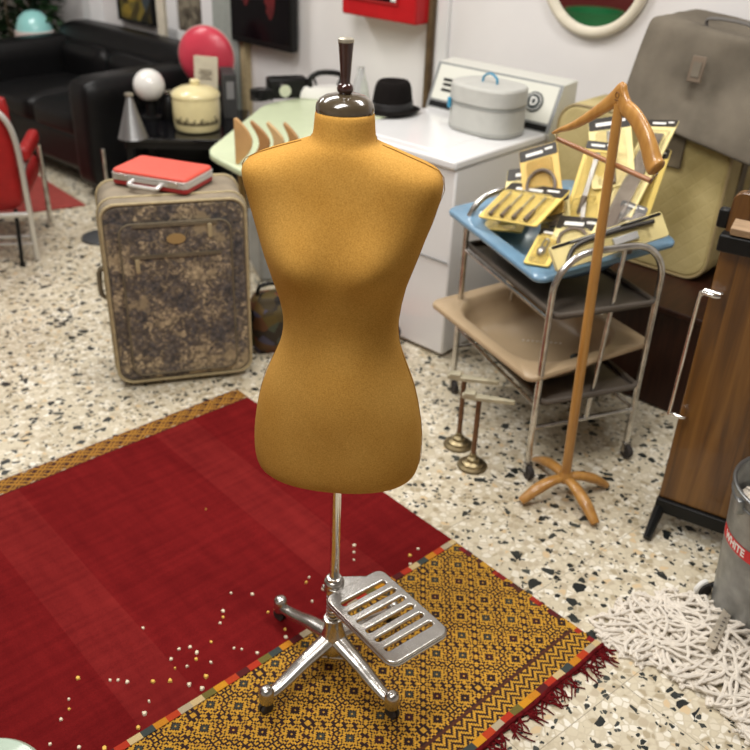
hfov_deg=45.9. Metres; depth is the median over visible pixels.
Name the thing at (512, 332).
tray
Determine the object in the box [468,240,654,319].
shelf
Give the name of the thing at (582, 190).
pack
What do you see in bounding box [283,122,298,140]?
crescent
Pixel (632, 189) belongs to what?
pack
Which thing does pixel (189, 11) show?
print
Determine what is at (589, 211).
pack
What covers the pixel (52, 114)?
seat cushion
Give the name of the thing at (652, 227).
pack
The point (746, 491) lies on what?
mop refill
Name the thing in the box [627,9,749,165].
canvas bag
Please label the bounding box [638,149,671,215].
pack
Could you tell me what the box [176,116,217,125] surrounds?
print
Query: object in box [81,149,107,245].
stand
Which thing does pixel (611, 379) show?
shelf
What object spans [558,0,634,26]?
mirror glass
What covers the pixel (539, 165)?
pack
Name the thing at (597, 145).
print
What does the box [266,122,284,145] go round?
crescent
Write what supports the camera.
on the table at (299, 114)
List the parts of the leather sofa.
armrest, armrest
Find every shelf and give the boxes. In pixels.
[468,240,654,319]
[490,353,637,405]
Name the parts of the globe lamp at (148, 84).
globe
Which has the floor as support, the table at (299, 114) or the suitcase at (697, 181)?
the table at (299, 114)
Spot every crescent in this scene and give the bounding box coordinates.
[234,118,252,163]
[250,120,270,151]
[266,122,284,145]
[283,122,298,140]
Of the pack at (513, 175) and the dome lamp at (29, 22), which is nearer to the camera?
the pack at (513, 175)
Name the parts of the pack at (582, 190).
tool handle, tool blade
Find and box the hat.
[372,77,419,116]
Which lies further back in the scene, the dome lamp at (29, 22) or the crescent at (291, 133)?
the dome lamp at (29, 22)
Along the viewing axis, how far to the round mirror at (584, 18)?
3.61 m
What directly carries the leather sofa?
on the floor
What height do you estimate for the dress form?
1.453 m
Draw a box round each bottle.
[161,89,173,119]
[353,66,369,98]
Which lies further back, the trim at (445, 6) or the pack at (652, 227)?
the trim at (445, 6)
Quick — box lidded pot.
[170,78,219,133]
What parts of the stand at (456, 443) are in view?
rod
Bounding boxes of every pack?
[479,183,569,226]
[485,219,524,232]
[500,168,552,225]
[519,141,564,216]
[524,228,560,266]
[541,193,569,228]
[548,212,668,271]
[551,216,596,243]
[570,140,608,214]
[570,199,599,219]
[588,116,634,189]
[591,119,678,232]
[614,200,647,253]
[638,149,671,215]
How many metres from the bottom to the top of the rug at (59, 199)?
0.008 m
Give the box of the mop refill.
[741,486,749,498]
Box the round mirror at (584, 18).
[547,0,646,37]
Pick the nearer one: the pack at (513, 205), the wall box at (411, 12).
the pack at (513, 205)
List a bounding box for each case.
[178,24,234,85]
[447,72,528,138]
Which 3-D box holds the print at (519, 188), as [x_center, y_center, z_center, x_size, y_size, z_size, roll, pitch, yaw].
[0.518,-0.589,2.825,0.017,0.001,0.173,-46,39,-20]
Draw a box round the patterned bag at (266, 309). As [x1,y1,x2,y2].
[250,281,282,353]
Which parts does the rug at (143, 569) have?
braided cord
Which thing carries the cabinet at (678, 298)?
on the floor
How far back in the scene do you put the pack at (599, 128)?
2.81 m
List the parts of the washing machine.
lid, panel frame, panel, control panel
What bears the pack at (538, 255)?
in the tray at (514, 248)
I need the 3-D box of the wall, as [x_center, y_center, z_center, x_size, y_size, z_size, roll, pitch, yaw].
[0.590,-1.846,3.835,10.202,2.800,0.100,26,37,35]
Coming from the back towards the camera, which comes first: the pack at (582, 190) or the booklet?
the booklet
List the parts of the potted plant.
stem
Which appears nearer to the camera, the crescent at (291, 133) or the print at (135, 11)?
the crescent at (291, 133)
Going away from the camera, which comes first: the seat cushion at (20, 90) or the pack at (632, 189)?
the pack at (632, 189)
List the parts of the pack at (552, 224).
tool handle, tool blade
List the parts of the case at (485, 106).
lid, handle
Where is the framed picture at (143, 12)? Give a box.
[116,0,156,26]
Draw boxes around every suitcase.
[95,173,252,382]
[554,94,749,278]
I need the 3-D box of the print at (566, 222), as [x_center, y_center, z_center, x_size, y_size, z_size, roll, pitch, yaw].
[0.629,-0.465,2.721,0.094,0.002,0.023,10,54,24]
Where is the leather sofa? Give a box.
[0,19,212,195]
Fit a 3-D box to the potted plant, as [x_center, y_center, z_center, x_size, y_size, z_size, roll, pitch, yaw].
[-2.452,-2.528,6.128,1.054,1.480,0.384,21,35,29]
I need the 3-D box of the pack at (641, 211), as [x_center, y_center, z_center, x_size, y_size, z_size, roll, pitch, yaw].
[0.754,-0.444,2.658,0.082,0.120,0.144,17,33,24]
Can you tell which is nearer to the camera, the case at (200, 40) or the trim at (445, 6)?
the trim at (445, 6)
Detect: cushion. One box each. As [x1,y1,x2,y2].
[0,72,78,118]
[33,92,74,135]
[62,40,110,75]
[108,52,158,70]
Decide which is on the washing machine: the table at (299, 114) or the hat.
the hat
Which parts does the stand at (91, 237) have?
post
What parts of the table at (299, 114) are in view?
leg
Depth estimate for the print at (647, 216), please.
2.58 m
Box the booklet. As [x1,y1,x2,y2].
[194,55,218,90]
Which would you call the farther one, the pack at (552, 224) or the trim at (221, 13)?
the trim at (221, 13)
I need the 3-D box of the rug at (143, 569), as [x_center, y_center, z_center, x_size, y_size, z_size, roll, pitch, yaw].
[-0.719,0.710,2.110,2.146,0.013,1.691,-23,38,-36]
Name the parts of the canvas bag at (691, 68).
handle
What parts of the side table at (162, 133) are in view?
leg, leg, leg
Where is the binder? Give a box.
[219,67,237,118]
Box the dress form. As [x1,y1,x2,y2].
[241,37,446,719]
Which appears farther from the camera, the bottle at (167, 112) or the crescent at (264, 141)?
the bottle at (167, 112)
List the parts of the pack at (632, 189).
tool handle, tool blade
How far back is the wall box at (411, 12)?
4.15 m
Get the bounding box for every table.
[121,108,249,183]
[209,98,384,288]
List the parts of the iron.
handle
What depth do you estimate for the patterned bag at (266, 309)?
3.43 m
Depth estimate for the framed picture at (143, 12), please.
5.61 m
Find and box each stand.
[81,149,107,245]
[443,370,498,452]
[457,389,514,474]
[518,82,664,524]
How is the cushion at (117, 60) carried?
on the leather sofa
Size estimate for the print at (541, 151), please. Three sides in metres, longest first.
0.091 x 0.015 x 0.001 m
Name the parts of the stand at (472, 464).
rod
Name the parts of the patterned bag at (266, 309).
handle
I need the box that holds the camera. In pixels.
[266,75,316,98]
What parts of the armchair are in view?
backrest, leg, frame, armrest, seat, frame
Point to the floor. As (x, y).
(62, 391)
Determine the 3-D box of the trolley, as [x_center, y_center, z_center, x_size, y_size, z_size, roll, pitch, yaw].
[0.579,-0.168,2.954,0.402,0.775,0.620,-9,32,-19]
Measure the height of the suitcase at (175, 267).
0.712 m
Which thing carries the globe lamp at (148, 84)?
on the side table at (162, 133)
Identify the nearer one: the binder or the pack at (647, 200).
the pack at (647, 200)
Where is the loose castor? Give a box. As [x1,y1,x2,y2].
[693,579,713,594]
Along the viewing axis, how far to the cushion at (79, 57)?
5.61 m
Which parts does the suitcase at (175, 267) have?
handle, panel, zip pull, zip pull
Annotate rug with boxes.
[0,175,85,212]
[0,389,619,749]
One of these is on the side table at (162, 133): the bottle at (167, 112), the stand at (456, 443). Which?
the bottle at (167, 112)
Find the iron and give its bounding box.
[300,69,340,99]
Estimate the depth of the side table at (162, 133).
4.51 m
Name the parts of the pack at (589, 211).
tool blade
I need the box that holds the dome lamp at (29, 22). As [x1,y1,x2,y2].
[14,10,54,35]
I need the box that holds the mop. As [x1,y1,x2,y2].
[588,587,749,745]
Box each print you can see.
[120,0,151,23]
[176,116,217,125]
[178,0,201,30]
[516,187,559,192]
[526,146,551,157]
[564,221,595,225]
[571,216,648,241]
[591,144,607,146]
[596,118,624,126]
[653,122,673,123]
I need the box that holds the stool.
[0,738,35,749]
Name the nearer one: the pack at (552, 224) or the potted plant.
the pack at (552, 224)
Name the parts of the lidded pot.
lid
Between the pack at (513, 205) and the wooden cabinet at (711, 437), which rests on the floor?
the wooden cabinet at (711, 437)
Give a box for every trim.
[81,0,104,21]
[155,0,168,36]
[212,0,241,109]
[240,42,252,116]
[422,0,436,107]
[434,0,451,76]
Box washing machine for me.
[375,57,577,353]
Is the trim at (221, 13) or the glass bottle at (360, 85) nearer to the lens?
the glass bottle at (360, 85)
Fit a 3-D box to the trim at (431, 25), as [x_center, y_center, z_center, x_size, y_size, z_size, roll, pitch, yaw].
[0.277,-1.950,3.993,0.030,2.800,0.040,26,37,35]
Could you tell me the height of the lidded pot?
0.253 m
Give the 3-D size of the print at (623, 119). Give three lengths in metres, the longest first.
0.093 x 0.020 x 0.001 m
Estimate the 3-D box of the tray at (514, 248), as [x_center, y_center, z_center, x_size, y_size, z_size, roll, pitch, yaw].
[0.586,-0.459,2.891,0.496,0.149,0.601,-10,32,-21]
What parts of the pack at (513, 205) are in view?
chisel handle, chisel blade, chisel handle, chisel handle, chisel blade, chisel blade, chisel handle, chisel blade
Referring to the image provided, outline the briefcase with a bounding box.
[112,155,212,194]
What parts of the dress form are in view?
leg, leg, leg, leg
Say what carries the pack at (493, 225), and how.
in the tray at (514, 248)
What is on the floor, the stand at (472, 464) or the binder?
the stand at (472, 464)
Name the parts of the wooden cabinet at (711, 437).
leg, lever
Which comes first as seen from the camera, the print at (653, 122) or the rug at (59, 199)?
the print at (653, 122)
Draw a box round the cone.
[118,92,147,140]
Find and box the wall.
[0,0,749,189]
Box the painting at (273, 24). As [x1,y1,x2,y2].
[230,0,297,52]
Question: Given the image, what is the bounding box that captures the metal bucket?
[711,456,749,637]
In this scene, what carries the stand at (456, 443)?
on the floor
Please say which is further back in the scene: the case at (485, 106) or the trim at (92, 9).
the trim at (92, 9)
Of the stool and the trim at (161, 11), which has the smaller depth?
the stool
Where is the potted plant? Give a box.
[0,0,66,37]
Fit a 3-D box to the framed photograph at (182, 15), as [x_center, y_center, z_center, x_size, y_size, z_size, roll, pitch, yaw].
[-1.095,-2.221,5.238,0.440,0.570,0.030,26,37,35]
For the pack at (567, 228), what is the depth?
2.71 m
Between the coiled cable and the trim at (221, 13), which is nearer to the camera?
the coiled cable
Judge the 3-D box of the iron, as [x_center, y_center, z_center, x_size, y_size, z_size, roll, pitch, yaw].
[-0.268,-1.479,4.500,0.236,0.139,0.109,-8,32,-17]
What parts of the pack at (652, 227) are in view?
tool handle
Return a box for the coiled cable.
[250,87,272,101]
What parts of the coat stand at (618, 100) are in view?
hanger arm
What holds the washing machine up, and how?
on the floor
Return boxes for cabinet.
[606,261,716,413]
[643,190,749,540]
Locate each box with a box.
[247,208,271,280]
[342,0,428,24]
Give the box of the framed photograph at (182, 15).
[166,0,212,39]
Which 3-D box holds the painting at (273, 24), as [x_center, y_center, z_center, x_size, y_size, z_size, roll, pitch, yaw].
[-0.607,-2.083,4.763,0.500,0.600,0.054,26,37,35]
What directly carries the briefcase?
on the suitcase at (175, 267)
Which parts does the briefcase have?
handle, lid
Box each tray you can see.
[433,281,644,381]
[449,180,674,282]
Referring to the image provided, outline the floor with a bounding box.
[0,152,749,749]
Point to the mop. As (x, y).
(725, 652)
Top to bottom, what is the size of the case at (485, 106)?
0.218 m
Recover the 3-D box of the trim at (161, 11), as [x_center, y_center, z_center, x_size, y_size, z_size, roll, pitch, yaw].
[-1.288,-2.701,5.186,0.070,2.800,0.050,26,37,35]
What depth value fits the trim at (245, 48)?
5.13 m
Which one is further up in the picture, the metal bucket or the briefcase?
the briefcase
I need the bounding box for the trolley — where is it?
[449,187,664,479]
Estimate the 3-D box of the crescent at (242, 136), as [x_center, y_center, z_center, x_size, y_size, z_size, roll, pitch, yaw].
[-0.513,-0.911,3.462,0.070,0.178,0.016,6,30,7]
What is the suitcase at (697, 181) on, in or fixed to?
on the cabinet at (678, 298)
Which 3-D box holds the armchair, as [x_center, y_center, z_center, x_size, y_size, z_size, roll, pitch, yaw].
[-1.942,-0.995,4.210,0.655,0.781,0.675,-4,31,-10]
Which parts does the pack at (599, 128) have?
tool handle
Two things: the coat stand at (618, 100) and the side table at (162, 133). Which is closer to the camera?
the coat stand at (618, 100)
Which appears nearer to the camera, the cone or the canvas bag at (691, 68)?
the canvas bag at (691, 68)
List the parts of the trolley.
frame, rail, rail, rod, frame, rod, rail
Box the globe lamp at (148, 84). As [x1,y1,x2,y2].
[133,69,164,120]
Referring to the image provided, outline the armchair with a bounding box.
[0,96,52,266]

